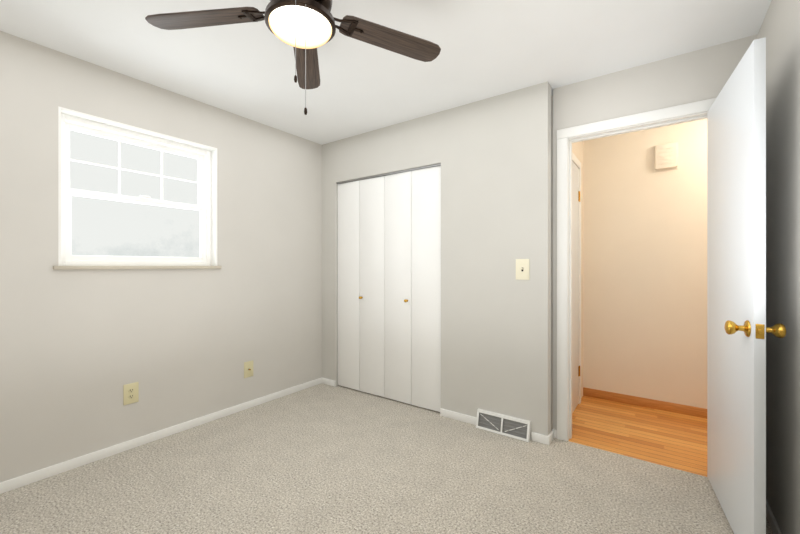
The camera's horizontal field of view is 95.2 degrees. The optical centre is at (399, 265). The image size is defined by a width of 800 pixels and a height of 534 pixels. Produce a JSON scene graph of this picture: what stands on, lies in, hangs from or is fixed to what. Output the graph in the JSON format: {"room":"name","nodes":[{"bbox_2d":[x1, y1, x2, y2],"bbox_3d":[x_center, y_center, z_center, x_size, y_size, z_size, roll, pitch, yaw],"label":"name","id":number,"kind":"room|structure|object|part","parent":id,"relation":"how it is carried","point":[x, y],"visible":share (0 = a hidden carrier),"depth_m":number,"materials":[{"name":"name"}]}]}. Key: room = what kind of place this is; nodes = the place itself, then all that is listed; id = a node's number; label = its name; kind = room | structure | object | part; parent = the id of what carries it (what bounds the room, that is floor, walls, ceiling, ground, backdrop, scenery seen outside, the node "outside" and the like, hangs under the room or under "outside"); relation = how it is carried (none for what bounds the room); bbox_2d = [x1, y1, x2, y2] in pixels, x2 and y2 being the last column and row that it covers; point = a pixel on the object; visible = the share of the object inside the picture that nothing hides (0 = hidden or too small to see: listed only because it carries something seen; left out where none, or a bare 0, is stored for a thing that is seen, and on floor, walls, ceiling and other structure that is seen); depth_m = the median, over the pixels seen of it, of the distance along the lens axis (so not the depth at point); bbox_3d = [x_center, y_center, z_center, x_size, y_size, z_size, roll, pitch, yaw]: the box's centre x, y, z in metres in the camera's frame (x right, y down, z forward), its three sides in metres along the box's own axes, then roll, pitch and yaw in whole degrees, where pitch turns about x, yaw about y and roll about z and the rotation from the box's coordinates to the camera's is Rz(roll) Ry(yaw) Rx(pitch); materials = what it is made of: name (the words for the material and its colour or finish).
{"room":"empty bedroom","nodes":[
{"label":"empty bedroom","id":0,"kind":"room"},
{"bbox_2d":[0,31,321,482],"bbox_3d":[-1.859,-0.020,2.442,0.200,2.440,3.550,0,0,36],"label":"wall","id":1,"kind":"structure","parent":0,"point":[79,348],"depth_m":2.43,"materials":[{"name":"paint"}]},
{"bbox_2d":[123,382,138,404],"bbox_3d":[-1.764,0.838,2.396,0.009,0.132,0.084,0,0,36],"label":"duplex electrical outlet","id":2,"kind":"object","parent":1,"relation":"attached to","point":[130,393],"visible":1,"depth_m":2.39,"materials":[{"name":"beige plastic"}]},
{"bbox_2d":[58,106,216,265],"bbox_3d":[-1.785,-0.461,2.546,0.200,0.922,0.929,0,0,36],"label":"window","id":3,"kind":"structure","parent":1,"relation":"in","point":[66,111],"depth_m":2.52,"materials":[{"name":"white wood"}]},
{"bbox_2d":[61,113,210,265],"bbox_3d":[-1.799,-0.455,2.556,0.095,0.910,0.905,0,0,36],"label":"window unit","id":4,"kind":"structure","parent":3,"relation":"attached to","point":[119,135],"depth_m":2.47,"materials":[{"name":"plastic"}]},
{"bbox_2d":[53,266,221,269],"bbox_3d":[-1.776,0.011,2.539,0.222,0.022,0.975,0,0,36],"label":"window sill","id":5,"kind":"structure","parent":1,"relation":"in","point":[128,267],"depth_m":2.39,"materials":[{"name":"stone"}]},
{"bbox_2d":[0,377,323,493],"bbox_3d":[-1.767,1.171,2.388,0.015,0.058,3.330,0,0,36],"label":"baseboard","id":6,"kind":"structure","parent":1,"relation":"attached to","point":[31,477],"depth_m":2.41,"materials":[{"name":"white wood"}]},
{"bbox_2d":[244,360,252,377],"bbox_3d":[-1.267,0.872,3.072,0.026,0.132,0.084,0,0,36],"label":"outlet","id":7,"kind":"object","parent":1,"relation":"attached to","point":[248,368],"visible":1,"depth_m":3.07,"materials":[{"name":"beige plastic"}]},
{"bbox_2d":[0,0,771,144],"bbox_3d":[0.262,-1.290,1.650,4.570,0.100,4.740,0,0,36],"label":"ceiling","id":8,"kind":"structure","parent":0,"point":[491,48],"depth_m":2.08,"materials":[{"name":"paint"}]},
{"bbox_2d":[145,0,440,114],"bbox_3d":[-0.371,-0.887,1.375,1.209,0.706,1.218,0,0,36],"label":"fan","id":9,"kind":"object","parent":8,"relation":"hanging from","point":[305,29],"visible":1,"depth_m":1.46,"materials":[{"name":"brown wood"}]},
{"bbox_3d":[-0.781,-0.990,1.462,0.478,0.007,0.118,0,10,7],"label":"blade","id":10,"kind":"part","parent":9,"relation":"part of","materials":[{"name":"brown wood"}]},
{"bbox_3d":[-0.458,-0.990,1.806,0.118,0.007,0.478,-10,2,-11],"label":"blade","id":11,"kind":"part","parent":9,"relation":"part of","materials":[{"name":"brown wood"}]},
{"bbox_3d":[-0.032,-0.990,1.605,0.478,0.007,0.118,0,-10,-29],"label":"blade","id":12,"kind":"part","parent":9,"relation":"part of","materials":[{"name":"brown wood"}]},
{"bbox_2d":[0,383,772,533],"bbox_3d":[-0.482,1.230,1.471,3.570,0.060,3.580,0,0,36],"label":"floor","id":13,"kind":"structure","parent":0,"point":[321,458],"depth_m":2.00,"materials":[{"name":"beige carpet"}]},
{"bbox_2d":[322,81,550,435],"bbox_3d":[0.126,-0.020,3.140,2.210,2.440,0.100,0,0,36],"label":"wall","id":14,"kind":"structure","parent":0,"point":[492,155],"depth_m":2.72,"materials":[{"name":"paint"}]},
{"bbox_2d":[337,163,440,183],"bbox_3d":[-0.134,-0.822,3.309,1.188,0.016,0.048,0,0,36],"label":"track","id":15,"kind":"object","parent":14,"relation":"attached to","point":[406,170],"visible":0.59,"depth_m":3.24,"materials":[{"name":"metal"}]},
{"bbox_2d":[338,176,383,396],"bbox_3d":[-0.387,0.182,3.466,0.589,2.011,0.067,0,0,36],"label":"bifold door","id":16,"kind":"structure","parent":15,"relation":"hanging from","point":[360,285],"depth_m":3.45,"materials":[{"name":"white wood"}]},
{"bbox_2d":[384,165,440,411],"bbox_3d":[0.095,0.182,3.120,0.589,2.011,0.067,0,0,36],"label":"bifold door","id":17,"kind":"structure","parent":15,"relation":"hanging from","point":[412,287],"depth_m":3.11,"materials":[{"name":"white wood"}]},
{"bbox_2d":[440,408,476,424],"bbox_3d":[0.453,1.171,2.836,0.315,0.058,0.012,0,0,36],"label":"baseboard","id":18,"kind":"structure","parent":14,"relation":"attached to","point":[443,412],"depth_m":2.83,"materials":[{"name":"white wood"}]},
{"bbox_2d":[476,408,530,441],"bbox_3d":[0.731,1.136,2.611,0.386,0.128,0.052,0,0,36],"label":"air vent","id":19,"kind":"object","parent":14,"relation":"in","point":[508,426],"visible":1,"depth_m":2.60,"materials":[{"name":"white metal"}]},
{"bbox_2d":[516,259,528,279],"bbox_3d":[0.851,0.025,2.544,0.095,0.145,0.021,0,0,36],"label":"light switch","id":20,"kind":"object","parent":14,"relation":"attached to","point":[522,269],"visible":1,"depth_m":2.55,"materials":[{"name":"beige plastic"}]},
{"bbox_2d":[551,96,582,429],"bbox_3d":[1.379,-0.020,3.042,0.120,2.440,0.935,0,0,36],"label":"wall","id":21,"kind":"structure","parent":0,"point":[577,149],"depth_m":2.66,"materials":[{"name":"paint"}]},
{"bbox_2d":[572,152,580,412],"bbox_3d":[1.353,0.148,2.886,0.019,2.104,0.808,0,0,36],"label":"end door","id":22,"kind":"structure","parent":21,"relation":"in","point":[576,281],"depth_m":3.07,"materials":[{"name":"white wood"}]},
{"bbox_2d":[551,395,706,476],"bbox_3d":[2.245,1.230,2.430,2.260,0.060,1.160,0,0,36],"label":"floor","id":23,"kind":"structure","parent":0,"point":[678,441],"depth_m":2.61,"materials":[{"name":"brown wood"}]},
{"bbox_2d":[583,119,706,408],"bbox_3d":[2.548,-0.020,2.852,2.260,2.440,0.120,0,0,36],"label":"wall","id":24,"kind":"structure","parent":0,"point":[644,280],"depth_m":3.10,"materials":[{"name":"paint"}]},
{"bbox_2d":[583,387,706,418],"bbox_3d":[2.245,1.160,2.422,2.010,0.080,0.931,0,0,36],"label":"baseboard","id":25,"kind":"structure","parent":24,"relation":"attached to","point":[658,404],"depth_m":3.09,"materials":[{"name":"brown wood"}]},
{"bbox_2d":[654,142,677,171],"bbox_3d":[2.190,-0.900,3.005,0.164,0.216,0.050,0,0,36],"label":"door chime","id":26,"kind":"object","parent":24,"relation":"attached to","point":[665,156],"visible":1,"depth_m":2.99,"materials":[{"name":"paint"}]},
{"bbox_2d":[553,34,757,429],"bbox_3d":[1.571,-0.020,2.264,1.160,2.440,0.105,0,0,36],"label":"wall","id":27,"kind":"structure","parent":0,"point":[697,75],"depth_m":2.27,"materials":[{"name":"paint"}]},
{"bbox_2d":[557,98,715,440],"bbox_3d":[1.494,0.130,2.322,0.905,2.141,0.141,0,0,36],"label":"door frame","id":28,"kind":"structure","parent":27,"relation":"attached to","point":[668,116],"depth_m":2.50,"materials":[{"name":"white wood"}]},
{"bbox_2d":[707,37,785,533],"bbox_3d":[1.583,0.161,1.698,0.178,2.054,0.770,0,0,36],"label":"bedroom door","id":29,"kind":"structure","parent":27,"relation":"in","point":[737,329],"depth_m":1.55,"materials":[{"name":"white wood"}]},
{"bbox_2d":[758,0,799,533],"bbox_3d":[0.918,-0.020,0.464,0.120,2.440,3.580,0,0,36],"label":"wall","id":30,"kind":"structure","parent":0,"point":[779,30],"depth_m":1.54,"materials":[{"name":"paint"}]},
{"bbox_2d":[766,499,781,533],"bbox_3d":[0.889,1.171,0.560,0.040,0.058,3.460,0,0,36],"label":"baseboard","id":31,"kind":"structure","parent":30,"relation":"attached to","point":[771,519],"depth_m":1.66,"materials":[{"name":"white wood"}]},
{"label":"outside","id":32,"kind":"structure","parent":0,"visible":0},
{"bbox_2d":[70,130,199,256],"bbox_3d":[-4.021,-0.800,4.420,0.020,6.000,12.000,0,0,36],"label":"window glass","id":33,"kind":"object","parent":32,"point":[134,217],"depth_m":4.94,"materials":[{"name":"glass"}]}
]}

